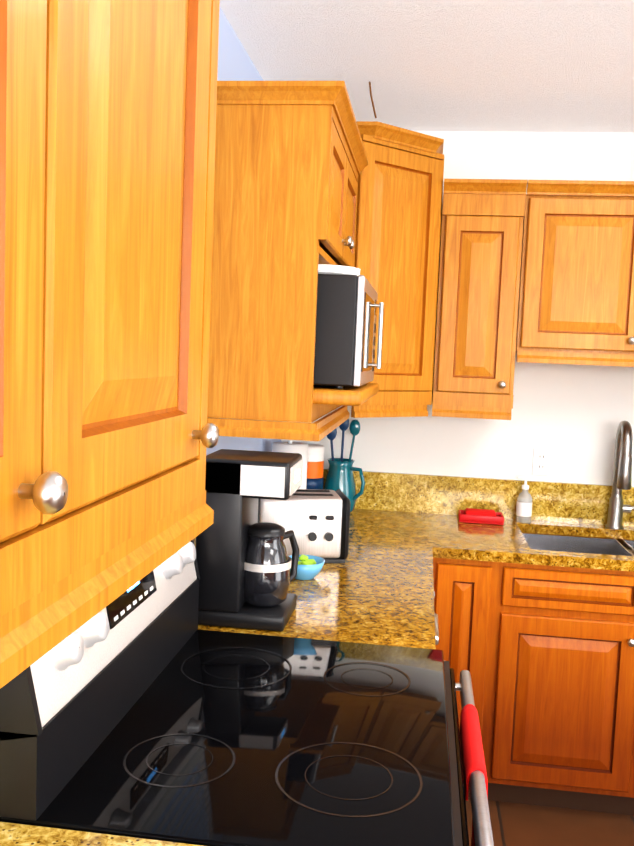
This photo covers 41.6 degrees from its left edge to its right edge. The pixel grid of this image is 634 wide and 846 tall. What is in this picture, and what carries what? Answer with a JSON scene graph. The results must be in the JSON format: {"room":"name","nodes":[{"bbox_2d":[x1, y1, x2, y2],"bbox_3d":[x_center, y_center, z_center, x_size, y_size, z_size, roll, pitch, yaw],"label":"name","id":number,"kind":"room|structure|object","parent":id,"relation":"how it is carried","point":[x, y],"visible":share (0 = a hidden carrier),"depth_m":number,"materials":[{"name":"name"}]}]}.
{"room":"kitchen","nodes":[
{"label":"kitchen","id":0,"kind":"room"},
{"bbox_2d":[206,6,281,454],"bbox_3d":[-0.662,0.298,0.024,0.120,2.440,7.000,3,5,7],"label":"wall","id":1,"kind":"structure","parent":0,"point":[235,62],"depth_m":2.41,"materials":[{"name":"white paint"}]},
{"bbox_2d":[0,0,219,688],"bbox_3d":[-0.318,-0.274,0.579,0.357,0.849,0.875,3,5,7],"label":"upper cabinet","id":2,"kind":"object","parent":1,"relation":"attached to","point":[108,434],"visible":1,"depth_m":0.65,"materials":[{"name":"brown wood"}]},
{"bbox_2d":[207,81,378,440],"bbox_3d":[-0.043,-0.415,2.399,0.427,0.849,0.807,3,5,7],"label":"upper cabinet","id":3,"kind":"object","parent":1,"relation":"attached to","point":[291,161],"visible":0.83,"depth_m":2.04,"materials":[{"name":"brown wood"}]},
{"bbox_2d":[314,274,383,388],"bbox_3d":[-0.026,-0.260,2.420,0.417,0.290,0.567,3,5,7],"label":"microwave","id":4,"kind":"object","parent":3,"relation":"in","point":[346,318],"visible":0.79,"depth_m":2.13,"materials":[{"name":"black metal"}]},
{"bbox_2d":[318,264,360,276],"bbox_3d":[0.011,-0.409,2.288,0.216,0.030,0.216,3,5,7],"label":"paper plates","id":5,"kind":"object","parent":4,"relation":"on","point":[334,269],"visible":0.17,"depth_m":2.20,"materials":[{"name":"white paper"}]},
{"bbox_2d":[219,0,633,132],"bbox_3d":[1.727,-0.846,-0.380,4.840,0.100,7.240,3,5,7],"label":"ceiling","id":6,"kind":"structure","parent":0,"point":[504,65],"depth_m":2.49,"materials":[{"name":"white paint"}]},
{"bbox_2d":[369,81,376,117],"bbox_3d":[0.183,-1.062,2.742,0.032,0.116,0.007,2,5,1],"label":"cord","id":7,"kind":"object","parent":6,"relation":"hanging from","point":[372,100],"visible":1,"depth_m":2.74,"materials":[{"name":"brown plastic"}]},
{"bbox_2d":[281,131,633,486],"bbox_3d":[2.139,0.143,3.245,4.840,2.440,0.120,3,5,7],"label":"wall","id":8,"kind":"structure","parent":0,"point":[571,416],"depth_m":3.32,"materials":[{"name":"white paint"}]},
{"bbox_2d":[351,121,443,417],"bbox_3d":[0.141,-0.530,3.083,0.607,0.979,0.610,3,5,7],"label":"upper cabinet","id":9,"kind":"object","parent":8,"relation":"attached to","point":[399,209],"visible":0.5,"depth_m":2.90,"materials":[{"name":"brown wood"}]},
{"bbox_2d":[432,179,526,419],"bbox_3d":[0.601,-0.452,3.156,0.289,0.849,0.357,3,5,7],"label":"upper cabinet","id":10,"kind":"object","parent":8,"relation":"attached to","point":[481,235],"visible":1,"depth_m":3.01,"materials":[{"name":"brown wood"}]},
{"bbox_2d":[532,448,550,475],"bbox_3d":[0.899,0.155,3.342,0.066,0.110,0.005,3,5,7],"label":"electrical outlet","id":11,"kind":"object","parent":8,"relation":"attached to","point":[541,461],"visible":1,"depth_m":3.34,"materials":[{"name":"white paint"}]},
{"bbox_2d":[516,180,633,366],"bbox_3d":[1.184,-0.527,3.074,0.873,0.639,0.357,3,5,7],"label":"upper cabinet","id":12,"kind":"object","parent":8,"relation":"attached to","point":[576,299],"visible":1,"depth_m":2.96,"materials":[{"name":"brown wood"}]},
{"bbox_2d":[632,453,633,479],"bbox_3d":[1.271,0.174,3.295,0.066,0.110,0.005,3,5,7],"label":"electrical outlet","id":13,"kind":"object","parent":8,"relation":"attached to","point":[632,466],"visible":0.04,"depth_m":3.30,"materials":[{"name":"white paint"}]},
{"bbox_2d":[465,798,633,845],"bbox_3d":[1.625,1.683,-0.169,4.840,0.100,7.240,3,5,7],"label":"floor","id":14,"kind":"structure","parent":0,"point":[515,824],"depth_m":2.79,"materials":[{"name":"tile"}]},
{"bbox_2d":[0,540,493,845],"bbox_3d":[-0.060,0.825,1.478,0.719,1.199,0.786,3,5,7],"label":"stove","id":15,"kind":"object","parent":14,"relation":"on","point":[144,708],"visible":0.94,"depth_m":1.30,"materials":[{"name":"black glass"}]},
{"bbox_2d":[459,703,487,845],"bbox_3d":[0.273,0.787,1.459,0.058,0.504,0.245,3,5,7],"label":"towel","id":16,"kind":"object","parent":15,"relation":"hanging from","point":[472,760],"depth_m":1.41,"materials":[{"name":"red fabric"}]},
{"bbox_2d":[435,614,438,644],"bbox_3d":[-0.004,0.923,2.264,0.622,0.876,0.746,3,5,7],"label":"dishwasher","id":17,"kind":"object","parent":14,"relation":"on","point":[436,631],"visible":0.12,"depth_m":2.20,"materials":[{"name":"silver metal"}]},
{"bbox_2d":[433,532,633,815],"bbox_3d":[0.985,0.894,3.065,1.155,0.880,0.646,3,5,7],"label":"base cabinet","id":18,"kind":"object","parent":14,"relation":"on","point":[543,655],"visible":0.73,"depth_m":2.80,"materials":[{"name":"brown wood"}]},
{"bbox_2d":[0,469,633,845],"bbox_3d":[0.512,0.452,1.701,1.792,0.190,3.397,3,5,7],"label":"countertop","id":19,"kind":"structure","parent":18,"relation":"on","point":[377,586],"depth_m":2.77,"materials":[{"name":"brown stone"}]},
{"bbox_2d":[196,449,302,630],"bbox_3d":[-0.157,0.268,1.974,0.214,0.385,0.199,3,5,7],"label":"coffee maker","id":20,"kind":"object","parent":19,"relation":"on","point":[245,565],"visible":0.92,"depth_m":1.89,"materials":[{"name":"black plastic"}]},
{"bbox_2d":[272,440,307,488],"bbox_3d":[-0.104,0.214,3.095,0.150,0.310,0.150,3,5,7],"label":"paper towel","id":21,"kind":"object","parent":19,"relation":"on","point":[290,446],"visible":0.25,"depth_m":3.05,"materials":[{"name":"white paper"}]},
{"bbox_2d":[258,489,350,562],"bbox_3d":[-0.068,0.314,2.568,0.320,0.202,0.188,2,5,-8],"label":"toaster","id":22,"kind":"object","parent":19,"relation":"on","point":[317,522],"visible":0.65,"depth_m":2.50,"materials":[{"name":"metal"}]},
{"bbox_2d":[289,554,324,579],"bbox_3d":[-0.038,0.407,2.348,0.120,0.056,0.120,3,5,7],"label":"bowl","id":23,"kind":"object","parent":19,"relation":"on","point":[309,567],"visible":0.75,"depth_m":2.32,"materials":[{"name":"blue ceramic"}]},
{"bbox_2d":[306,444,324,489],"bbox_3d":[-0.033,0.222,3.259,0.117,0.272,0.117,3,5,7],"label":"wipes canister","id":24,"kind":"object","parent":19,"relation":"on","point":[315,464],"visible":0.4,"depth_m":3.21,"materials":[{"name":"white plastic"}]},
{"bbox_2d":[323,419,364,511],"bbox_3d":[0.113,0.161,3.331,0.174,0.393,0.138,3,5,7],"label":"pitcher","id":25,"kind":"object","parent":19,"relation":"on","point":[340,475],"visible":0.67,"depth_m":3.30,"materials":[{"name":"teal ceramic"}]},
{"bbox_2d":[458,508,503,524],"bbox_3d":[0.642,0.363,3.267,0.170,0.044,0.100,3,5,7],"label":"dish","id":26,"kind":"object","parent":19,"relation":"on","point":[478,516],"visible":1,"depth_m":3.23,"materials":[{"name":"red plastic"}]},
{"bbox_2d":[516,476,531,522],"bbox_3d":[0.818,0.300,3.294,0.066,0.180,0.061,3,5,7],"label":"soap bottle","id":27,"kind":"object","parent":19,"relation":"on","point":[524,507],"visible":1,"depth_m":3.27,"materials":[{"name":"white plastic"}]},
{"bbox_2d":[605,421,633,528],"bbox_3d":[1.209,0.204,3.171,0.165,0.424,0.209,3,5,7],"label":"faucet","id":28,"kind":"object","parent":19,"relation":"on","point":[622,480],"visible":1,"depth_m":3.22,"materials":[{"name":"silver metal"}]},
{"bbox_2d":[522,533,633,555],"bbox_3d":[1.133,0.566,3.006,0.772,0.200,0.442,3,5,7],"label":"sink","id":29,"kind":"object","parent":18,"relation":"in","point":[577,544],"visible":0.04,"depth_m":3.23,"materials":[{"name":"silver metal"}]}
]}

